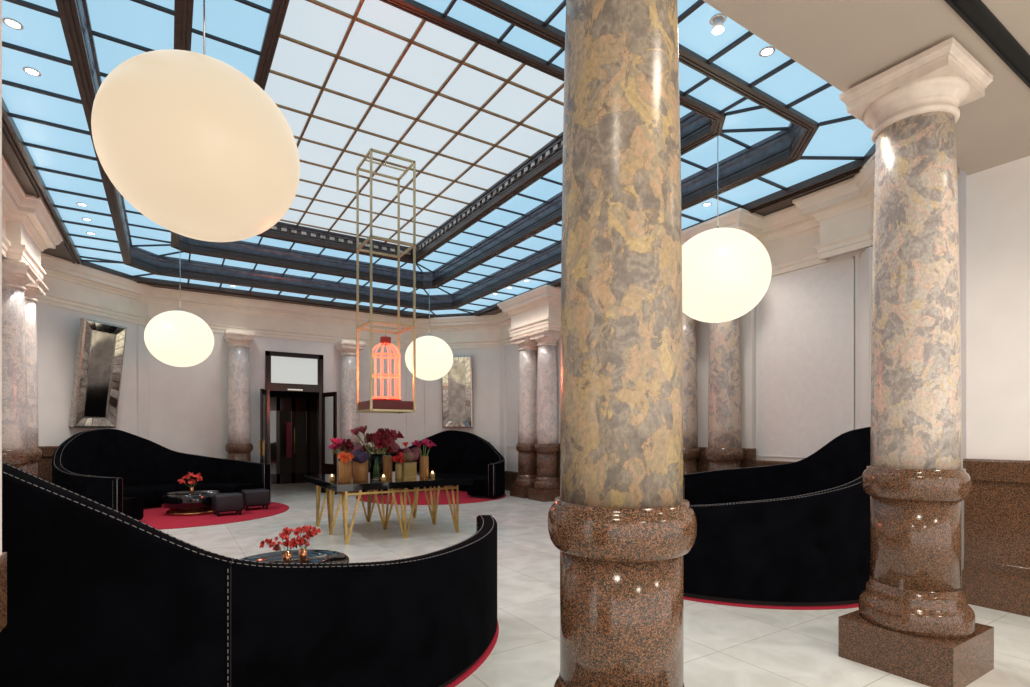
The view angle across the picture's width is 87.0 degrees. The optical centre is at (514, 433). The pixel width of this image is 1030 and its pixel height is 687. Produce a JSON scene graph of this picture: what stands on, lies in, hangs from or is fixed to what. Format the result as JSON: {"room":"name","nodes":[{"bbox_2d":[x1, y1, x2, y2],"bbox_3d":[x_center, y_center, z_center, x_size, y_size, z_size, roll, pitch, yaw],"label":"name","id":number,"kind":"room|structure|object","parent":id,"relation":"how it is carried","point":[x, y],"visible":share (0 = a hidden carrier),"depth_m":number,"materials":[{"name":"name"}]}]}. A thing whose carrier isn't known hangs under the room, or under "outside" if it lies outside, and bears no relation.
{"room":"hotel lobby","nodes":[
{"label":"hotel lobby","id":0,"kind":"room"},
{"bbox_2d":[0,0,1,554],"bbox_3d":[-1.208,-1.050,0.352,1.144,2.540,0.795,0,0,-33],"label":"wall pier","id":1,"kind":"object","parent":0,"point":[0,0],"visible":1,"depth_m":0.99,"materials":[{"name":"beige paint"}]},
{"bbox_2d":[36,302,142,445],"bbox_3d":[-8.417,-1.000,10.687,0.150,5.000,2.588,0,0,12],"label":"wall","id":2,"kind":"structure","parent":0,"point":[57,327],"depth_m":10.15,"materials":[{"name":"beige paint"}]},
{"bbox_2d":[38,446,57,482],"bbox_3d":[-8.290,0.860,10.034,0.721,1.280,3.422,0,0,-3],"label":"baseboard","id":3,"kind":"structure","parent":2,"relation":"attached to","point":[45,464],"depth_m":9.82,"materials":[{"name":"red stone"}]},
{"bbox_2d":[69,318,126,427],"bbox_3d":[-8.135,-1.147,10.618,0.378,2.050,0.870,0,0,12],"label":"mirror","id":4,"kind":"object","parent":2,"relation":"attached to","point":[101,345],"visible":1,"depth_m":10.57,"materials":[{"name":"silver metal"}]},
{"bbox_2d":[163,332,406,473],"bbox_3d":[-5.477,-1.000,13.678,6.400,5.000,0.150,0,0,-33],"label":"wall","id":5,"kind":"structure","parent":0,"point":[195,398],"depth_m":12.77,"materials":[{"name":"beige paint"}]},
{"bbox_2d":[259,351,337,493],"bbox_3d":[-5.383,-0.260,13.382,1.791,3.520,0.849,0,0,-33],"label":"door","id":6,"kind":"structure","parent":5,"relation":"in","point":[284,371],"depth_m":13.58,"materials":[{"name":"brown wood"}]},
{"bbox_2d":[270,391,316,398],"bbox_3d":[-6.532,-0.100,15.793,3.400,3.200,4.550,0,0,-33],"label":"wall","id":7,"kind":"structure","parent":0,"point":[285,394],"depth_m":17.89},
{"bbox_2d":[286,422,290,457],"bbox_3d":[-6.717,0.175,16.120,0.140,1.050,0.040,0,0,-33],"label":"curtain","id":8,"kind":"object","parent":7,"relation":"hanging from","point":[288,424],"depth_m":16.10,"materials":[{"name":"fabric"}]},
{"bbox_2d":[270,397,316,483],"bbox_3d":[-6.913,0.200,16.435,3.150,2.600,0.138,0,0,-33],"label":"door","id":9,"kind":"structure","parent":7,"relation":"in","point":[301,412],"depth_m":16.53,"materials":[{"name":"brown wood"}]},
{"bbox_2d":[425,347,499,441],"bbox_3d":[-1.583,-1.000,15.102,2.475,5.000,0.150,0,0,12],"label":"wall","id":10,"kind":"structure","parent":0,"point":[480,356],"depth_m":14.91,"materials":[{"name":"beige paint"}]},
{"bbox_2d":[2,0,873,315],"bbox_3d":[-2.011,-3.605,8.329,8.318,0.730,11.320,0,0,-33],"label":"window","id":11,"kind":"structure","parent":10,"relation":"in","point":[47,110],"depth_m":6.58,"materials":[{"name":"blue glass"}]},
{"bbox_2d":[2,17,23,29],"bbox_3d":[-4.006,-3.273,4.333,0.128,0.014,0.128,0,0,-33],"label":"recessed light","id":12,"kind":"object","parent":11,"relation":"attached to","point":[10,22],"visible":1,"depth_m":4.33,"materials":[{"name":"white metal"}]},
{"bbox_2d":[23,67,40,76],"bbox_3d":[-4.364,-3.273,4.907,0.128,0.014,0.128,0,0,-33],"label":"recessed light","id":13,"kind":"object","parent":11,"relation":"attached to","point":[29,70],"visible":1,"depth_m":4.90,"materials":[{"name":"white metal"}]},
{"bbox_2d":[76,202,87,205],"bbox_3d":[-6.175,-3.273,7.744,0.128,0.014,0.128,0,0,-33],"label":"recessed light","id":14,"kind":"object","parent":11,"relation":"attached to","point":[77,203],"visible":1,"depth_m":7.73,"materials":[{"name":"white metal"}]},
{"bbox_2d":[91,0,299,241],"bbox_3d":[-2.039,-2.458,3.562,1.170,2.324,1.170,0,0,-33],"label":"globe pendant","id":15,"kind":"object","parent":11,"relation":"hanging from","point":[188,139],"visible":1,"depth_m":3.16,"materials":[{"name":"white glass"}]},
{"bbox_2d":[87,0,789,295],"bbox_3d":[-2.051,-3.607,8.391,6.737,0.047,9.886,0,0,-33],"label":"window","id":16,"kind":"structure","parent":11,"relation":"attached to","point":[122,30],"depth_m":6.06,"materials":[{"name":"blue glass"}]},
{"bbox_2d":[144,308,213,366],"bbox_3d":[-6.562,-2.468,10.641,1.170,2.304,1.170,0,0,-33],"label":"globe pendant","id":17,"kind":"object","parent":16,"relation":"hanging from","point":[179,338],"visible":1,"depth_m":10.25,"materials":[{"name":"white glass"}]},
{"bbox_2d":[405,334,452,380],"bbox_3d":[-2.108,-2.468,13.345,1.170,2.304,1.170,0,0,-33],"label":"globe pendant","id":18,"kind":"object","parent":16,"relation":"hanging from","point":[434,356],"visible":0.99,"depth_m":12.93,"materials":[{"name":"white glass"}]},
{"bbox_2d":[682,136,771,322],"bbox_3d":[2.434,-2.483,6.516,1.170,2.274,1.170,0,0,-33],"label":"globe pendant","id":19,"kind":"object","parent":16,"relation":"hanging from","point":[727,272],"visible":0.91,"depth_m":6.08,"materials":[{"name":"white glass"}]},
{"bbox_2d":[191,0,690,272],"bbox_3d":[-2.051,-3.937,8.391,5.206,0.047,8.325,0,0,-33],"label":"window","id":20,"kind":"structure","parent":11,"relation":"attached to","point":[234,29],"depth_m":5.55,"materials":[{"name":"blue glass"}]},
{"bbox_2d":[253,0,563,263],"bbox_3d":[-2.057,-4.060,8.399,3.980,0.340,7.070,0,0,-33],"label":"window","id":21,"kind":"structure","parent":20,"relation":"attached to","point":[348,78],"depth_m":7.18,"materials":[{"name":"white glass"}]},
{"bbox_2d":[356,148,415,412],"bbox_3d":[-1.968,-2.265,8.260,0.690,3.870,0.690,0,0,-33],"label":"birdcage lantern","id":22,"kind":"object","parent":21,"relation":"hanging from","point":[380,404],"visible":1,"depth_m":8.19,"materials":[{"name":"gold metal"}]},
{"bbox_2d":[359,400,412,409],"bbox_3d":[-1.968,-0.425,8.260,0.628,0.130,0.628,0,0,-33],"label":"tray","id":23,"kind":"object","parent":22,"relation":"on","point":[371,404],"depth_m":8.00,"materials":[{"name":"red metal"}]},
{"bbox_2d":[702,202,711,205],"bbox_3d":[2.738,-3.273,7.743,0.128,0.014,0.128,0,0,-33],"label":"recessed light","id":24,"kind":"object","parent":11,"relation":"attached to","point":[706,203],"visible":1,"depth_m":7.73,"materials":[{"name":"white metal"}]},
{"bbox_2d":[709,13,726,34],"bbox_3d":[1.605,-3.232,4.292,0.128,0.096,0.128,0,0,-33],"label":"spotlight","id":25,"kind":"object","parent":11,"relation":"attached to","point":[717,21],"visible":0.99,"depth_m":4.27,"materials":[{"name":"white metal"}]},
{"bbox_2d":[759,46,774,56],"bbox_3d":[2.158,-3.273,4.650,0.128,0.014,0.128,0,0,-33],"label":"recessed light","id":26,"kind":"object","parent":11,"relation":"attached to","point":[769,50],"visible":0.97,"depth_m":4.64,"materials":[{"name":"white metal"}]},
{"bbox_2d":[2,98,875,318],"bbox_3d":[-2.011,-3.240,8.328,10.700,0.140,13.700,0,0,-33],"label":"trim","id":27,"kind":"structure","parent":10,"relation":"attached to","point":[17,155],"depth_m":7.72,"materials":[{"name":"beige paint"}]},
{"bbox_2d":[441,355,472,427],"bbox_3d":[-1.583,-1.147,14.875,0.870,1.958,0.212,0,0,12],"label":"mirror","id":28,"kind":"object","parent":10,"relation":"attached to","point":[457,384],"visible":0.86,"depth_m":14.86,"materials":[{"name":"silver metal"}]},
{"bbox_2d":[137,247,872,470],"bbox_3d":[-2.482,-0.420,8.918,9.820,3.840,11.098,0,0,-33],"label":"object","id":29,"kind":"structure","parent":10,"relation":"attached to","point":[149,368],"depth_m":11.65,"materials":[{"name":"beige paint"}]},
{"bbox_2d":[160,483,1029,686],"bbox_3d":[-3.044,1.550,7.549,15.000,0.100,24.000,0,0,-33],"label":"floor","id":30,"kind":"structure","parent":0,"point":[725,645],"depth_m":4.49,"materials":[{"name":"tile"}]},
{"bbox_2d":[0,552,6,631],"bbox_3d":[-1.212,0.860,0.361,1.147,1.280,0.813,0,0,-33],"label":"trim","id":31,"kind":"structure","parent":30,"relation":"on","point":[3,557],"depth_m":0.99,"materials":[{"name":"red stone"}]},
{"bbox_2d":[2,260,37,471],"bbox_3d":[-7.018,-0.412,7.454,0.636,3.825,0.636,0,0,-33],"label":"column","id":32,"kind":"structure","parent":30,"relation":"on","point":[15,275],"depth_m":7.37,"materials":[{"name":"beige stone"}]},
{"bbox_2d":[24,278,47,475],"bbox_3d":[-7.438,-0.412,8.111,0.636,3.825,0.636,0,0,-33],"label":"column","id":33,"kind":"structure","parent":30,"relation":"on","point":[33,291],"depth_m":8.10,"materials":[{"name":"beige stone"}]},
{"bbox_2d":[139,502,288,529],"bbox_3d":[-6.362,1.494,10.271,3.860,0.011,3.860,0,0,-33],"label":"round rug","id":34,"kind":"object","parent":30,"relation":"on","point":[157,518],"visible":0.29,"depth_m":9.68,"materials":[{"name":"carpet"}]},
{"bbox_2d":[52,429,270,519],"bbox_3d":[-6.900,0.691,10.393,2.478,1.593,3.600,0,0,16],"label":"curved sofa","id":35,"kind":"object","parent":34,"relation":"on","point":[129,474],"visible":0.75,"depth_m":10.92,"materials":[{"name":"black fabric"}]},
{"bbox_2d":[123,484,175,519],"bbox_3d":[-7.272,1.245,9.927,1.400,0.390,3.219,0,0,-19],"label":"seat cushion","id":36,"kind":"object","parent":35,"relation":"on","point":[137,498],"depth_m":10.71,"materials":[{"name":"black fabric"}]},
{"bbox_2d":[177,483,262,492],"bbox_3d":[-6.307,1.245,11.497,1.891,0.390,0.793,0,0,3],"label":"seat cushion","id":37,"kind":"object","parent":35,"relation":"on","point":[224,487],"depth_m":11.29,"materials":[{"name":"black fabric"}]},
{"bbox_2d":[162,490,222,515],"bbox_3d":[-6.098,1.296,10.285,1.000,0.384,1.000,0,0,-33],"label":"round coffee table","id":38,"kind":"object","parent":34,"relation":"on","point":[181,503],"visible":0.94,"depth_m":9.92,"materials":[{"name":"black paint"}]},
{"bbox_2d":[175,490,212,494],"bbox_3d":[-6.097,1.114,10.321,0.620,0.020,0.620,0,0,-33],"label":"tray","id":39,"kind":"object","parent":38,"relation":"on","point":[201,492],"depth_m":10.27,"materials":[{"name":"silver paint"}]},
{"bbox_3d":[-6.088,1.057,10.232,0.068,0.110,0.068,0,0,-33],"label":"copper cup","id":40,"kind":"object","parent":38,"relation":"on","visible":0},
{"bbox_2d":[178,472,201,486],"bbox_3d":[-6.110,0.900,10.214,0.402,0.384,0.140,0,0,-33],"label":"bouquet","id":41,"kind":"object","parent":40,"relation":"in","point":[187,476],"visible":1,"depth_m":10.21,"materials":[{"name":"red plant"}]},
{"bbox_2d":[212,492,242,516],"bbox_3d":[-5.301,1.296,10.023,0.470,0.385,0.400,0,0,-37],"label":"pouffe","id":42,"kind":"object","parent":34,"relation":"on","point":[221,502],"visible":1,"depth_m":9.87,"materials":[{"name":"black leather"}]},
{"bbox_2d":[241,488,269,510],"bbox_3d":[-5.151,1.296,10.771,0.470,0.385,0.400,0,0,-37],"label":"pouffe","id":43,"kind":"object","parent":34,"relation":"on","point":[251,497],"visible":0.9,"depth_m":10.61,"materials":[{"name":"black leather"}]},
{"bbox_2d":[223,332,255,461],"bbox_3d":[-6.384,-0.412,12.571,0.636,3.825,0.636,0,0,-33],"label":"column","id":44,"kind":"structure","parent":30,"relation":"on","point":[239,446],"depth_m":12.37,"materials":[{"name":"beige stone"}]},
{"bbox_2d":[334,342,365,493],"bbox_3d":[-4.235,-0.412,13.944,0.636,3.825,0.636,0,0,-33],"label":"column","id":45,"kind":"structure","parent":30,"relation":"on","point":[349,419],"depth_m":13.74,"materials":[{"name":"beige stone"}]},
{"bbox_2d":[304,471,472,544],"bbox_3d":[-2.043,1.087,8.545,2.020,0.834,2.060,0,0,-33],"label":"display table","id":46,"kind":"object","parent":30,"relation":"on","point":[321,480],"visible":0.94,"depth_m":8.04,"materials":[{"name":"black paint"}]},
{"bbox_2d":[329,475,334,480],"bbox_3d":[-2.599,0.620,7.714,0.076,0.100,0.076,0,0,-33],"label":"tealight holder","id":47,"kind":"object","parent":46,"relation":"on","point":[331,478],"visible":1,"depth_m":7.69,"materials":[{"name":"gold metal"}]},
{"bbox_2d":[338,460,351,482],"bbox_3d":[-2.359,0.520,7.536,0.178,0.300,0.178,0,0,-33],"label":"glass vase","id":48,"kind":"object","parent":46,"relation":"on","point":[344,469],"visible":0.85,"depth_m":7.47,"materials":[{"name":"brown"}]},
{"bbox_2d":[337,451,353,462],"bbox_3d":[-2.340,0.444,7.520,0.244,0.412,0.255,0,0,-33],"label":"bouquet","id":49,"kind":"object","parent":48,"relation":"in","point":[343,456],"visible":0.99,"depth_m":7.46,"materials":[{"name":"orange plant"}]},
{"bbox_2d":[353,462,365,480],"bbox_3d":[-2.217,0.535,7.745,0.189,0.270,0.189,0,0,-33],"label":"glass vase","id":50,"kind":"object","parent":46,"relation":"on","point":[359,469],"visible":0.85,"depth_m":7.67,"materials":[{"name":"brown"}]},
{"bbox_2d":[352,449,369,462],"bbox_3d":[-2.213,0.435,7.735,0.261,0.430,0.255,0,0,13],"label":"bouquet","id":51,"kind":"object","parent":50,"relation":"in","point":[360,456],"visible":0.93,"depth_m":7.66,"materials":[{"name":"purple plant"}]},
{"bbox_2d":[366,459,367,476],"bbox_3d":[-2.353,0.520,8.406,0.168,0.300,0.168,0,0,-33],"label":"glass vase","id":52,"kind":"object","parent":46,"relation":"on","point":[367,459],"visible":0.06,"depth_m":8.38,"materials":[{"name":"gold metal"}]},
{"bbox_2d":[353,445,376,455],"bbox_3d":[-2.332,0.408,8.420,0.377,0.486,0.186,0,0,-33],"label":"bouquet","id":53,"kind":"object","parent":52,"relation":"in","point":[363,448],"visible":0.43,"depth_m":8.41,"materials":[{"name":"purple plant"}]},
{"bbox_2d":[370,454,382,480],"bbox_3d":[-2.017,0.480,7.909,0.200,0.380,0.200,0,0,-33],"label":"glass vase","id":54,"kind":"object","parent":46,"relation":"on","point":[376,460],"visible":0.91,"depth_m":7.83,"materials":[{"name":"green glass"}]},
{"bbox_2d":[350,426,404,453],"bbox_3d":[-1.979,0.265,7.895,0.812,0.772,0.264,0,0,-40],"label":"bouquet","id":55,"kind":"object","parent":54,"relation":"in","point":[381,438],"visible":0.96,"depth_m":7.86,"materials":[{"name":"red plant"}]},
{"bbox_2d":[381,474,385,481],"bbox_3d":[-1.854,0.620,7.657,0.076,0.100,0.076,0,0,-33],"label":"tealight holder","id":56,"kind":"object","parent":46,"relation":"on","point":[383,478],"visible":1,"depth_m":7.63,"materials":[{"name":"gold metal"}]},
{"bbox_2d":[383,455,391,478],"bbox_3d":[-1.958,0.500,8.243,0.189,0.340,0.189,0,0,-33],"label":"glass vase","id":57,"kind":"object","parent":46,"relation":"on","point":[387,460],"visible":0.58,"depth_m":8.16,"materials":[{"name":"brown"}]},
{"bbox_2d":[376,442,399,455],"bbox_3d":[-1.922,0.378,8.246,0.299,0.544,0.343,0,0,10],"label":"bouquet","id":58,"kind":"object","parent":57,"relation":"in","point":[392,450],"visible":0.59,"depth_m":8.21,"materials":[{"name":"red plant"}]},
{"bbox_2d":[395,464,401,478],"bbox_3d":[-1.757,0.560,8.193,0.105,0.220,0.105,0,0,-33],"label":"glass vase","id":59,"kind":"object","parent":46,"relation":"on","point":[398,467],"visible":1,"depth_m":8.15,"materials":[{"name":"gold metal"}]},
{"bbox_2d":[392,452,404,463],"bbox_3d":[-1.747,0.462,8.180,0.218,0.376,0.170,0,0,-33],"label":"bouquet","id":60,"kind":"object","parent":59,"relation":"in","point":[400,455],"visible":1,"depth_m":8.15,"materials":[{"name":"red plant"}]},
{"bbox_2d":[400,462,416,477],"bbox_3d":[-1.641,0.550,8.327,0.204,0.240,0.204,0,0,-33],"label":"glass vase","id":61,"kind":"object","parent":46,"relation":"on","point":[409,469],"visible":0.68,"depth_m":8.24,"materials":[{"name":"gold metal"}]},
{"bbox_2d":[396,442,420,461],"bbox_3d":[-1.625,0.387,8.347,0.301,0.528,0.395,0,0,31],"label":"bouquet","id":62,"kind":"object","parent":61,"relation":"in","point":[411,455],"visible":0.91,"depth_m":8.29,"materials":[{"name":"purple plant"}]},
{"bbox_2d":[420,456,427,477],"bbox_3d":[-1.410,0.505,8.415,0.136,0.330,0.136,0,0,-33],"label":"glass vase","id":63,"kind":"object","parent":46,"relation":"on","point":[423,459],"visible":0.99,"depth_m":8.36,"materials":[{"name":"brown"}]},
{"bbox_2d":[412,439,436,455],"bbox_3d":[-1.385,0.362,8.380,0.399,0.578,0.184,0,0,-26],"label":"bouquet","id":64,"kind":"object","parent":63,"relation":"in","point":[425,441],"visible":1,"depth_m":8.38,"materials":[{"name":"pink plant"}]},
{"bbox_3d":[-2.560,0.500,8.036,0.126,0.340,0.126,0,0,-33],"label":"glass vase","id":65,"kind":"object","parent":46,"relation":"on","visible":0},
{"bbox_2d":[328,438,353,454],"bbox_3d":[-2.549,0.353,8.031,0.380,0.595,0.258,0,0,-43],"label":"bouquet","id":66,"kind":"object","parent":65,"relation":"in","point":[337,443],"visible":0.86,"depth_m":8.01,"materials":[{"name":"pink plant"}]},
{"bbox_2d":[356,490,505,504],"bbox_3d":[-2.012,1.494,13.252,3.600,0.011,3.600,0,0,-33],"label":"round rug","id":67,"kind":"object","parent":30,"relation":"on","point":[464,497],"visible":0.5,"depth_m":12.53,"materials":[{"name":"carpet"}]},
{"bbox_2d":[362,430,504,498],"bbox_3d":[-1.839,0.691,13.880,3.530,1.593,2.226,0,0,15],"label":"curved sofa","id":68,"kind":"object","parent":67,"relation":"on","point":[456,453],"visible":0.63,"depth_m":14.59,"materials":[{"name":"black fabric"}]},
{"bbox_2d":[366,488,413,491],"bbox_3d":[-3.115,1.245,13.871,0.723,0.390,1.512,0,0,29],"label":"seat cushion","id":69,"kind":"object","parent":68,"relation":"on","point":[401,488],"depth_m":13.29,"materials":[{"name":"black fabric"}]},
{"bbox_2d":[416,473,487,496],"bbox_3d":[-1.366,1.245,13.932,3.151,0.390,1.374,0,0,44],"label":"seat cushion","id":70,"kind":"object","parent":68,"relation":"on","point":[479,488],"depth_m":12.72,"materials":[{"name":"black fabric"}]},
{"bbox_2d":[445,620,498,686],"bbox_3d":[-1.934,1.494,4.104,3.624,0.011,3.624,0,0,-33],"label":"round rug","id":71,"kind":"object","parent":30,"relation":"on","point":[490,647],"visible":0.15,"depth_m":3.52,"materials":[{"name":"carpet"}]},
{"bbox_2d":[0,461,496,686],"bbox_3d":[-1.962,0.758,3.455,3.600,1.460,2.300,0,0,2],"label":"curved sofa","id":72,"kind":"object","parent":71,"relation":"on","point":[98,595],"visible":1,"depth_m":2.41,"materials":[{"name":"black fabric"}]},
{"bbox_2d":[241,549,348,562],"bbox_3d":[-1.977,1.296,4.765,1.000,0.384,1.000,0,0,-33],"label":"round coffee table","id":73,"kind":"object","parent":71,"relation":"on","point":[313,555],"visible":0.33,"depth_m":4.91,"materials":[{"name":"black paint"}]},
{"bbox_2d":[283,551,290,562],"bbox_3d":[-1.957,1.069,4.659,0.068,0.110,0.068,0,0,-33],"label":"copper cup","id":74,"kind":"object","parent":73,"relation":"on","point":[286,556],"visible":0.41,"depth_m":4.63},
{"bbox_2d":[259,527,298,552],"bbox_3d":[-2.004,0.952,4.627,0.313,0.304,0.155,0,0,-20],"label":"bouquet","id":75,"kind":"object","parent":74,"relation":"in","point":[286,531],"visible":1,"depth_m":4.63,"materials":[{"name":"red plant"}]},
{"bbox_2d":[254,552,328,562],"bbox_3d":[-1.976,1.114,4.801,0.620,0.020,0.620,0,0,-33],"label":"tray","id":76,"kind":"object","parent":73,"relation":"on","point":[312,557],"depth_m":4.87,"materials":[{"name":"silver paint"}]},
{"bbox_2d":[299,548,306,561],"bbox_3d":[-1.866,1.069,4.777,0.068,0.110,0.068,0,0,-33],"label":"copper cup","id":77,"kind":"object","parent":73,"relation":"on","point":[302,553],"visible":1,"depth_m":4.75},
{"bbox_2d":[290,525,320,549],"bbox_3d":[-1.850,0.952,4.791,0.135,0.305,0.243,0,0,39],"label":"bouquet","id":78,"kind":"object","parent":77,"relation":"in","point":[310,532],"visible":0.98,"depth_m":4.78,"materials":[{"name":"red plant"}]},
{"bbox_2d":[510,335,537,497],"bbox_3d":[0.314,-0.412,13.065,0.636,3.825,0.636,0,0,-33],"label":"column","id":79,"kind":"structure","parent":30,"relation":"on","point":[527,390],"depth_m":12.86,"materials":[{"name":"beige stone"}]},
{"bbox_2d":[528,329,560,501],"bbox_3d":[0.734,-0.412,12.408,0.636,3.825,0.636,0,0,-33],"label":"column","id":80,"kind":"structure","parent":30,"relation":"on","point":[546,488],"depth_m":12.20,"materials":[{"name":"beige stone"}]},
{"bbox_2d":[547,0,696,686],"bbox_3d":[0.421,-0.412,2.168,0.636,3.825,0.636,0,0,-33],"label":"column","id":81,"kind":"structure","parent":30,"relation":"on","point":[621,524],"depth_m":1.96,"materials":[{"name":"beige stone"}]},
{"bbox_2d":[682,312,700,473],"bbox_3d":[2.824,-0.412,9.138,0.636,3.825,0.636,0,0,-33],"label":"column","id":82,"kind":"structure","parent":30,"relation":"on","point":[691,451],"depth_m":8.92,"materials":[{"name":"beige stone"}]},
{"bbox_2d":[705,318,744,470],"bbox_3d":[3.260,-0.412,8.456,0.636,3.825,0.636,0,0,-33],"label":"column","id":83,"kind":"structure","parent":30,"relation":"on","point":[724,450],"depth_m":8.25,"materials":[{"name":"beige stone"}]},
{"bbox_2d":[684,596,858,609],"bbox_3d":[2.487,1.494,6.360,3.470,0.011,3.470,0,0,-33],"label":"round rug","id":84,"kind":"object","parent":30,"relation":"on","point":[855,605],"visible":0.12,"depth_m":4.68,"materials":[{"name":"carpet"}]},
{"bbox_2d":[683,427,870,605],"bbox_3d":[2.954,0.699,6.176,2.395,1.577,3.400,0,0,21],"label":"curved sofa","id":85,"kind":"object","parent":84,"relation":"on","point":[797,533],"visible":0.65,"depth_m":4.75,"materials":[{"name":"black fabric"}]},
{"bbox_2d":[838,37,993,686],"bbox_3d":[2.622,-0.412,3.567,0.636,3.825,0.636,0,0,-33],"label":"column","id":86,"kind":"structure","parent":30,"relation":"on","point":[914,621],"depth_m":3.37,"materials":[{"name":"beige stone"}]},
{"bbox_2d":[503,248,863,471],"bbox_3d":[2.136,-1.000,10.948,0.150,5.000,9.150,0,0,-33],"label":"wall","id":87,"kind":"structure","parent":0,"point":[511,452],"depth_m":7.15,"materials":[{"name":"beige paint"}]},
{"bbox_2d":[2,153,959,348],"bbox_3d":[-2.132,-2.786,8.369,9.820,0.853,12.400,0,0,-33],"label":"trim","id":88,"kind":"structure","parent":87,"relation":"attached to","point":[836,219],"depth_m":10.53,"materials":[{"name":"white paint"}]},
{"bbox_2d":[505,471,517,490],"bbox_3d":[-2.176,1.240,12.912,11.188,0.520,4.386,0,0,12],"label":"baseboard","id":89,"kind":"structure","parent":87,"relation":"attached to","point":[510,476],"depth_m":14.30,"materials":[{"name":"red stone"}]},
{"bbox_2d":[558,444,559,481],"bbox_3d":[0.707,0.860,12.841,0.100,1.280,1.520,0,0,-33],"label":"baseboard","id":90,"kind":"structure","parent":87,"relation":"attached to","point":[559,444],"depth_m":12.36,"materials":[{"name":"red stone"}]},
{"bbox_2d":[507,258,851,456],"bbox_3d":[2.130,-1.000,10.807,0.012,2.680,8.680,0,0,-33],"label":"wall panels","id":91,"kind":"object","parent":87,"relation":"attached to","point":[805,317],"visible":0.41,"depth_m":7.74,"materials":[{"name":"white paint"}]},
{"bbox_2d":[507,256,853,457],"bbox_3d":[2.127,-1.000,10.806,0.018,2.680,8.680,0,0,-33],"label":"trim","id":92,"kind":"structure","parent":87,"relation":"attached to","point":[852,257],"depth_m":7.16,"materials":[{"name":"beige paint"}]},
{"bbox_2d":[698,447,755,471],"bbox_3d":[3.205,0.860,8.931,0.100,1.280,1.600,0,0,-33],"label":"baseboard","id":93,"kind":"structure","parent":87,"relation":"attached to","point":[749,460],"depth_m":8.39,"materials":[{"name":"red stone"}]},
{"bbox_2d":[755,460,792,466],"bbox_3d":[4.186,0.950,6.724,0.770,1.100,3.359,0,0,-7],"label":"baseboard","id":94,"kind":"structure","parent":87,"relation":"attached to","point":[759,463],"depth_m":8.10,"materials":[{"name":"red stone"}]},
{"bbox_2d":[703,0,1029,174],"bbox_3d":[2.328,-2.910,0.721,10.700,1.180,5.108,0,0,-33],"label":"ceiling","id":95,"kind":"structure","parent":0,"point":[846,44],"depth_m":3.22,"materials":[{"name":"beige paint"}]},
{"bbox_2d":[944,0,1029,87],"bbox_3d":[0.663,-2.359,1.794,9.050,0.102,0.100,0,0,-33],"label":"trim","id":96,"kind":"structure","parent":95,"relation":"attached to","point":[975,13],"depth_m":3.15,"materials":[{"name":"black metal"}]},
{"bbox_2d":[864,169,967,586],"bbox_3d":[4.371,-1.000,5.952,0.150,5.000,2.220,0,0,12],"label":"wall","id":97,"kind":"structure","parent":0,"point":[961,181],"depth_m":4.94,"materials":[{"name":"beige paint"}]},
{"bbox_2d":[966,156,1029,459],"bbox_3d":[5.072,-0.410,3.437,0.150,3.820,3.530,0,0,-33],"label":"wall","id":98,"kind":"structure","parent":0,"point":[998,197],"depth_m":4.69,"materials":[{"name":"beige paint"}]},
{"bbox_2d":[962,458,1029,616],"bbox_3d":[4.967,0.860,3.370,0.100,1.280,3.530,0,0,-33],"label":"wainscoting","id":99,"kind":"structure","parent":98,"relation":"attached to","point":[996,570],"depth_m":4.64,"materials":[{"name":"red stone"}]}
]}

